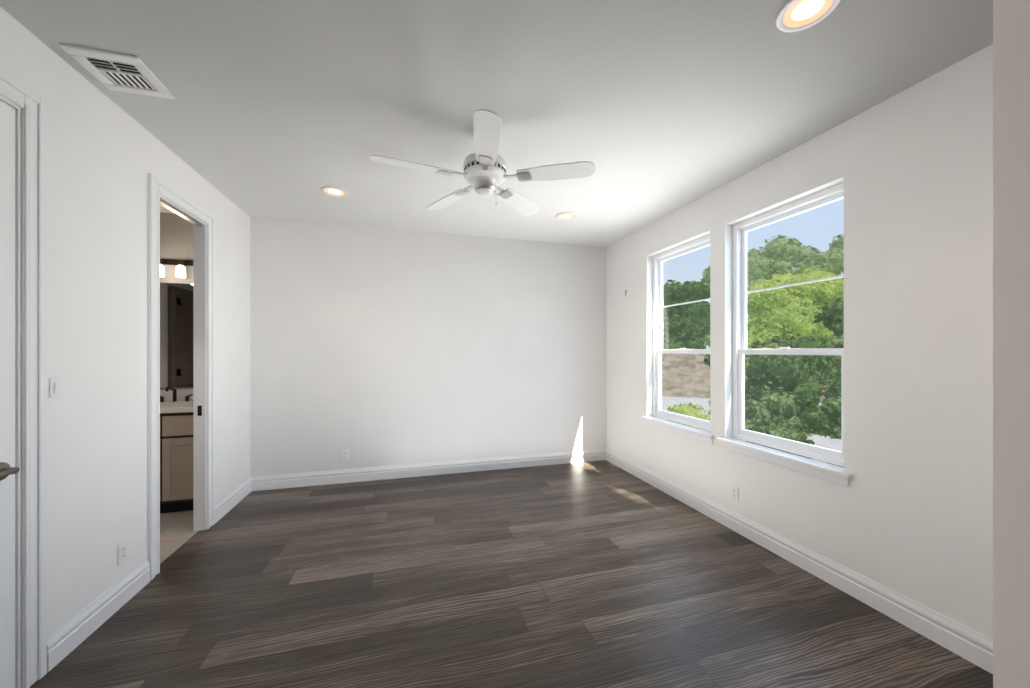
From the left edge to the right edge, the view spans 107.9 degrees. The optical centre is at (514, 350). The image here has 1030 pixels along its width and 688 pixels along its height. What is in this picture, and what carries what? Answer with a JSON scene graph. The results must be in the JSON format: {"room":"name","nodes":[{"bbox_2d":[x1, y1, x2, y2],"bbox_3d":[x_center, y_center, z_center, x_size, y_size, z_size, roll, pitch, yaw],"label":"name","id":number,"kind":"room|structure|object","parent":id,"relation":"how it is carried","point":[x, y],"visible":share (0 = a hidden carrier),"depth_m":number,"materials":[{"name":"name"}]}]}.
{"room":"empty bedroom","nodes":[
{"label":"empty bedroom","id":0,"kind":"room"},
{"bbox_2d":[0,7,249,636],"bbox_3d":[-1.937,0.030,1.081,0.080,2.740,5.535,0,0,-16],"label":"wall","id":1,"kind":"structure","parent":0,"point":[106,155],"depth_m":1.95,"materials":[{"name":"paint"}]},
{"bbox_2d":[0,100,19,687],"bbox_3d":[-1.911,0.205,1.152,0.090,2.373,0.778,0,0,-16],"label":"door","id":2,"kind":"structure","parent":1,"relation":"in","point":[9,470],"depth_m":1.49,"materials":[{"name":"white wood"}]},
{"bbox_2d":[49,377,60,397],"bbox_3d":[-2.060,0.165,1.683,0.010,0.090,0.055,0,0,-16],"label":"light switch","id":3,"kind":"object","parent":1,"relation":"attached to","point":[54,387],"visible":1,"depth_m":1.68,"materials":[{"name":"white plastic"}]},
{"bbox_2d":[47,559,149,671],"bbox_3d":[-2.133,1.330,1.954,0.018,0.140,0.666,0,0,-16],"label":"baseboard","id":4,"kind":"structure","parent":1,"relation":"attached to","point":[64,640],"depth_m":1.87,"materials":[{"name":"white wood"}]},
{"bbox_2d":[0,69,214,687],"bbox_3d":[-2.142,0.158,1.844,0.100,2.484,2.443,0,0,-16],"label":"door frame","id":5,"kind":"structure","parent":1,"relation":"attached to","point":[29,106],"depth_m":1.60,"materials":[{"name":"white wood"}]},
{"bbox_2d":[118,540,127,565],"bbox_3d":[-2.173,1.117,2.078,0.007,0.115,0.070,0,0,-16],"label":"electrical outlet","id":6,"kind":"object","parent":1,"relation":"attached to","point":[122,552],"visible":1,"depth_m":2.07,"materials":[{"name":"white plastic"}]},
{"bbox_2d":[198,406,201,415],"bbox_3d":[-2.454,0.465,2.916,0.028,0.080,0.010,0,0,-16],"label":"strike plate","id":7,"kind":"object","parent":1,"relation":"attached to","point":[199,410],"visible":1,"depth_m":2.92,"materials":[{"name":"brown metal"}]},
{"bbox_2d":[215,477,254,522],"bbox_3d":[-2.535,1.330,3.376,0.018,0.140,0.703,0,0,-16],"label":"baseboard","id":8,"kind":"structure","parent":1,"relation":"attached to","point":[234,497],"depth_m":3.37,"materials":[{"name":"white wood"}]},
{"bbox_2d":[160,510,192,558],"bbox_3d":[-3.174,1.430,2.387,1.590,0.060,2.820,0,0,-16],"label":"floor","id":9,"kind":"structure","parent":0,"point":[176,528],"depth_m":2.96,"materials":[{"name":"beige tile"}]},
{"bbox_2d":[160,415,171,512],"bbox_3d":[-3.371,0.962,3.351,0.756,0.875,0.545,0,0,-16],"label":"base cabinet","id":10,"kind":"object","parent":9,"relation":"on","point":[165,420],"depth_m":3.19,"materials":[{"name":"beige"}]},
{"bbox_2d":[172,411,192,511],"bbox_3d":[-2.913,0.962,3.481,0.468,0.875,0.545,0,0,-16],"label":"base cabinet","id":11,"kind":"object","parent":9,"relation":"on","point":[176,450],"depth_m":3.22,"materials":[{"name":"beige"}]},
{"bbox_2d":[160,399,192,414],"bbox_3d":[-3.338,0.502,3.347,1.376,0.045,0.570,0,0,-16],"label":"countertop","id":12,"kind":"structure","parent":11,"relation":"on","point":[167,406],"depth_m":3.24,"materials":[{"name":"white stone"}]},
{"bbox_2d":[160,212,192,389],"bbox_3d":[-3.450,0.030,3.696,1.410,2.740,0.150,0,0,-16],"label":"wall","id":13,"kind":"structure","parent":0,"point":[176,236],"depth_m":3.65,"materials":[{"name":"paint"}]},
{"bbox_2d":[160,283,192,387],"bbox_3d":[-3.400,-0.152,3.625,1.288,1.015,0.010,0,0,-16],"label":"bathroom mirror","id":14,"kind":"object","parent":13,"relation":"attached to","point":[176,334],"visible":0.29,"depth_m":3.65,"materials":[{"name":"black mirror"}]},
{"bbox_2d":[160,259,192,277],"bbox_3d":[-3.204,-0.795,3.614,0.500,0.180,0.138,0,0,-16],"label":"sconce","id":15,"kind":"object","parent":13,"relation":"attached to","point":[180,271],"visible":0.48,"depth_m":3.58,"materials":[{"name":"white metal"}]},
{"bbox_2d":[160,389,192,398],"bbox_3d":[-3.413,0.427,3.612,1.376,0.105,0.020,0,0,-16],"label":"backsplash","id":16,"kind":"structure","parent":13,"relation":"attached to","point":[183,393],"depth_m":3.63,"materials":[{"name":"white tile"}]},
{"bbox_2d":[250,217,605,476],"bbox_3d":[-0.723,0.030,4.378,4.210,2.740,0.150,0,0,-16],"label":"wall","id":17,"kind":"structure","parent":0,"point":[373,347],"depth_m":4.19,"materials":[{"name":"paint"}]},
{"bbox_2d":[341,449,348,459],"bbox_3d":[-1.809,1.105,3.989,0.070,0.115,0.007,0,0,-16],"label":"electrical outlet","id":18,"kind":"object","parent":17,"relation":"attached to","point":[344,454],"visible":1,"depth_m":3.99,"materials":[{"name":"white plastic"}]},
{"bbox_2d":[254,449,606,490],"bbox_3d":[-0.734,1.330,4.288,3.980,0.140,0.018,0,0,-16],"label":"baseboard","id":19,"kind":"structure","parent":17,"relation":"attached to","point":[269,482],"depth_m":4.19,"materials":[{"name":"white wood"}]},
{"bbox_2d":[555,435,560,444],"bbox_3d":[0.535,1.105,4.652,0.070,0.115,0.007,0,0,-16],"label":"electrical outlet","id":20,"kind":"object","parent":17,"relation":"attached to","point":[557,439],"visible":1,"depth_m":4.65,"materials":[{"name":"white plastic"}]},
{"bbox_2d":[0,0,992,246],"bbox_3d":[-0.727,-1.380,1.468,5.800,0.080,5.920,0,0,-16],"label":"ceiling","id":21,"kind":"structure","parent":0,"point":[653,110],"depth_m":1.91,"materials":[{"name":"paint"}]},
{"bbox_2d":[59,43,175,99],"bbox_3d":[-1.887,-1.333,1.805,0.280,0.014,0.290,0,0,-16],"label":"ceiling vent","id":22,"kind":"object","parent":21,"relation":"in","point":[129,73],"visible":1,"depth_m":1.78,"materials":[{"name":"white metal"}]},
{"bbox_2d":[321,186,347,196],"bbox_3d":[-1.513,-1.335,3.147,0.206,0.010,0.206,0,0,-16],"label":"recessed light","id":23,"kind":"object","parent":21,"relation":"in","point":[333,191],"visible":0.98,"depth_m":3.15,"materials":[{"name":"white"}]},
{"bbox_2d":[369,109,594,215],"bbox_3d":[-0.208,-1.114,2.274,1.255,0.450,1.261,0,0,-16],"label":"ceiling fan","id":24,"kind":"object","parent":21,"relation":"hanging from","point":[484,169],"visible":1,"depth_m":2.20,"materials":[{"name":"white"}]},
{"bbox_2d":[556,212,576,219],"bbox_3d":[0.508,-1.335,3.718,0.206,0.010,0.206,0,0,-16],"label":"recessed light","id":25,"kind":"object","parent":21,"relation":"in","point":[566,216],"visible":1,"depth_m":3.71,"materials":[{"name":"white"}]},
{"bbox_2d":[776,0,840,31],"bbox_3d":[1.144,-1.335,1.466,0.206,0.010,0.206,0,0,-16],"label":"recessed light","id":26,"kind":"object","parent":21,"relation":"in","point":[795,15],"visible":1,"depth_m":1.48,"materials":[{"name":"white"}]},
{"bbox_2d":[30,460,992,687],"bbox_3d":[0.088,1.430,1.654,4.130,0.060,5.835,0,0,-16],"label":"floor","id":27,"kind":"structure","parent":0,"point":[599,574],"depth_m":2.07,"materials":[{"name":"brown wood"}]},
{"bbox_2d":[160,530,204,569],"bbox_3d":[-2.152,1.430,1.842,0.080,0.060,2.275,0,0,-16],"label":"threshold","id":28,"kind":"object","parent":27,"relation":"on","point":[169,556],"visible":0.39,"depth_m":2.66,"materials":[{"name":"wood"}]},
{"bbox_2d":[606,44,992,639],"bbox_3d":[1.756,0.030,3.069,0.150,2.740,3.719,0,0,-16],"label":"wall","id":29,"kind":"structure","parent":0,"point":[907,512],"depth_m":1.99,"materials":[{"name":"paint"}]},
{"bbox_2d":[653,234,709,430],"bbox_3d":[1.646,-0.160,3.624,0.089,1.720,0.880,0,0,-16],"label":"window","id":30,"kind":"structure","parent":29,"relation":"in","point":[659,351],"depth_m":3.85,"materials":[{"name":"white plastic"}]},
{"bbox_2d":[731,484,738,501],"bbox_3d":[1.714,1.108,2.928,0.007,0.115,0.070,0,0,-16],"label":"electrical outlet","id":31,"kind":"object","parent":29,"relation":"attached to","point":[734,492],"visible":1,"depth_m":2.92,"materials":[{"name":"white plastic"}]},
{"bbox_2d":[641,182,851,486],"bbox_3d":[1.729,-0.117,3.123,0.202,1.805,1.980,0,0,-16],"label":"window","id":32,"kind":"structure","parent":29,"relation":"in","point":[833,194],"depth_m":2.71,"materials":[{"name":"white plastic"}]},
{"bbox_2d":[607,449,992,673],"bbox_3d":[1.682,1.330,3.025,0.018,0.140,3.674,0,0,-16],"label":"baseboard","id":33,"kind":"structure","parent":29,"relation":"attached to","point":[951,635],"depth_m":2.18,"materials":[{"name":"white wood"}]},
{"bbox_2d":[993,0,1029,687],"bbox_3d":[2.072,0.030,0.204,1.100,2.740,1.966,0,0,-16],"label":"wall","id":34,"kind":"structure","parent":0,"point":[1011,343],"depth_m":0.97,"materials":[{"name":"paint"}]},
{"label":"outside","id":35,"kind":"structure","parent":0,"visible":0},
{"bbox_2d":[661,235,843,467],"bbox_3d":[34.836,-2.310,30.631,96.291,12.820,100.000,0,0,-16],"label":"landscape","id":36,"kind":"structure","parent":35,"point":[831,291],"depth_m":12.28,"materials":[{"name":"green plant"}]}
]}

